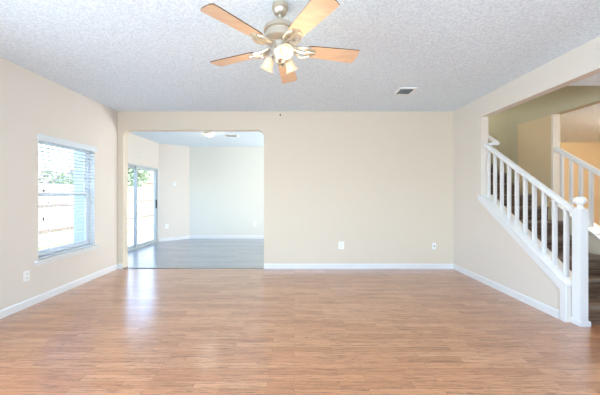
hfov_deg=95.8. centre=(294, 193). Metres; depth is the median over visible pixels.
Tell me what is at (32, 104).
wall
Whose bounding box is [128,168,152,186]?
tree
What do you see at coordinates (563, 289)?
trim
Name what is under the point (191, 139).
ceiling
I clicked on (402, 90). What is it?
ceiling vent
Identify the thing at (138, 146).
wall
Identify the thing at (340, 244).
wall outlet
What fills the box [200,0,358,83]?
ceiling fan
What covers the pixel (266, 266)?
baseboard
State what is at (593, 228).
stair railing
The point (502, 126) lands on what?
wall
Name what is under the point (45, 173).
tree
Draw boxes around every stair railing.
[480,143,590,326]
[550,147,599,239]
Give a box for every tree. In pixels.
[39,169,73,183]
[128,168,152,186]
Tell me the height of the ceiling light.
0.092 m
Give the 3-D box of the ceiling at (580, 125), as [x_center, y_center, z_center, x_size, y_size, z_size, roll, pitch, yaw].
[5.204,-1.217,1.965,4.640,0.157,8.647,0,0,0]
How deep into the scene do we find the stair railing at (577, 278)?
2.98 m
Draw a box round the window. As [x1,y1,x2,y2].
[34,140,100,265]
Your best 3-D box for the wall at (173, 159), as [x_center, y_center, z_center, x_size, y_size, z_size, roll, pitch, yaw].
[-3.427,-0.027,7.650,0.865,2.673,0.135,0,0,-38]
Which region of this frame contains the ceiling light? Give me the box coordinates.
[204,132,213,136]
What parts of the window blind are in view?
lift cord, rail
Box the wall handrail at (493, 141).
[488,134,499,145]
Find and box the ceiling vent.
[393,87,416,94]
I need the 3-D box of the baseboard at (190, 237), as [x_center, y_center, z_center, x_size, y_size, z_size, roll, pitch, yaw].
[-0.136,1.266,7.853,5.815,0.088,0.016,0,0,0]
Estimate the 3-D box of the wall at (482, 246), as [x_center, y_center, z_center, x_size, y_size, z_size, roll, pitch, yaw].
[2.828,-0.089,2.723,0.112,2.796,10.500,0,0,0]
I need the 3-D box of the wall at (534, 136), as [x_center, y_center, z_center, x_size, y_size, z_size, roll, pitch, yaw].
[3.758,0.080,4.251,0.014,2.459,0.595,0,0,0]
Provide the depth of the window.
4.11 m
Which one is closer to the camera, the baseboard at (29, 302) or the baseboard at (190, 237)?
the baseboard at (29, 302)
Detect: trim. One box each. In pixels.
[123,267,263,268]
[158,168,158,241]
[478,194,566,321]
[551,114,559,219]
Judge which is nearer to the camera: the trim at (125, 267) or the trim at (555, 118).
the trim at (555, 118)
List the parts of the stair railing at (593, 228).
handrail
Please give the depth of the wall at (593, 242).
3.43 m
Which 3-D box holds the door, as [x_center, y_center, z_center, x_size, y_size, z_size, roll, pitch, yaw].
[-3.741,0.318,6.407,0.110,1.982,1.853,0,0,0]
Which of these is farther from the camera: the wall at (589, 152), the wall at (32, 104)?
the wall at (589, 152)
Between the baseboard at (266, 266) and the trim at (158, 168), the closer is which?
the baseboard at (266, 266)
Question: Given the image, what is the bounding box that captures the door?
[128,163,157,251]
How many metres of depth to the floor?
2.50 m
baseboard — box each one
[0,264,117,318]
[159,236,188,241]
[189,236,263,238]
[264,264,452,268]
[453,264,559,318]
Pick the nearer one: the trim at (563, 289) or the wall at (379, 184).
the trim at (563, 289)
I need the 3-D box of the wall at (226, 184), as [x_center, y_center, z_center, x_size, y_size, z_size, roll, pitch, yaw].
[-0.186,-0.027,7.928,5.916,2.673,0.135,0,0,0]
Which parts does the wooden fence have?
rail, rail, post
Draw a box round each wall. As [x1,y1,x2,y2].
[0,57,116,309]
[74,111,452,267]
[128,133,158,168]
[159,143,188,237]
[189,147,263,235]
[453,36,599,321]
[488,86,599,182]
[518,115,550,219]
[558,208,599,254]
[561,142,599,225]
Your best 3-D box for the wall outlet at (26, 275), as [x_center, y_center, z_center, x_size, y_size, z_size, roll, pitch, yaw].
[-3.075,0.949,3.116,0.013,0.117,0.072,0,0,0]
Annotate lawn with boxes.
[39,224,152,249]
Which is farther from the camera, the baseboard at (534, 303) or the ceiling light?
the ceiling light
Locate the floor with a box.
[0,239,599,394]
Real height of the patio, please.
0.090 m
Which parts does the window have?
sash, sash, sill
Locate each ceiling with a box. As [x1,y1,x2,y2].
[0,0,599,110]
[131,132,263,146]
[561,73,599,141]
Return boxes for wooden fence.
[39,183,152,247]
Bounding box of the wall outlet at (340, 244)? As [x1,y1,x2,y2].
[338,242,343,248]
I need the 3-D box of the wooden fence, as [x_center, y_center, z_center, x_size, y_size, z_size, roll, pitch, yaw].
[-6.715,0.586,11.839,0.112,1.761,30.415,0,0,0]
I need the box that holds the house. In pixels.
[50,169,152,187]
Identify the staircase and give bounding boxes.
[491,164,599,324]
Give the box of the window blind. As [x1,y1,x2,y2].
[37,134,96,258]
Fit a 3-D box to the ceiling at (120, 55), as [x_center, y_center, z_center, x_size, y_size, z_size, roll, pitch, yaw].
[-0.166,-1.498,1.109,6.100,0.135,7.273,0,0,0]
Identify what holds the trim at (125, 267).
attached to the wall at (379, 184)
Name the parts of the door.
panel, panel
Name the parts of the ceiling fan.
blade, blade, lamp shade, bulb, lamp shade, blade, lamp shade, blade, blade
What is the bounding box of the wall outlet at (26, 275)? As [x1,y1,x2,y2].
[23,270,29,281]
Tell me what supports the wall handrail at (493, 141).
attached to the wall at (482, 246)
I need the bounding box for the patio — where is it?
[128,230,152,245]
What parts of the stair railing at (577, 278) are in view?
handrail, newel post, post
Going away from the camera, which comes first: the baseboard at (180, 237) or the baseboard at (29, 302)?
the baseboard at (29, 302)
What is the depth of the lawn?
10.74 m
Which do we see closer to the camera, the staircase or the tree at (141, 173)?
the staircase
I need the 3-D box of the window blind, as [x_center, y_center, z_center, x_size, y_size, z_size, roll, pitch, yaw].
[-3.099,0.040,3.726,0.085,1.514,0.953,0,0,0]

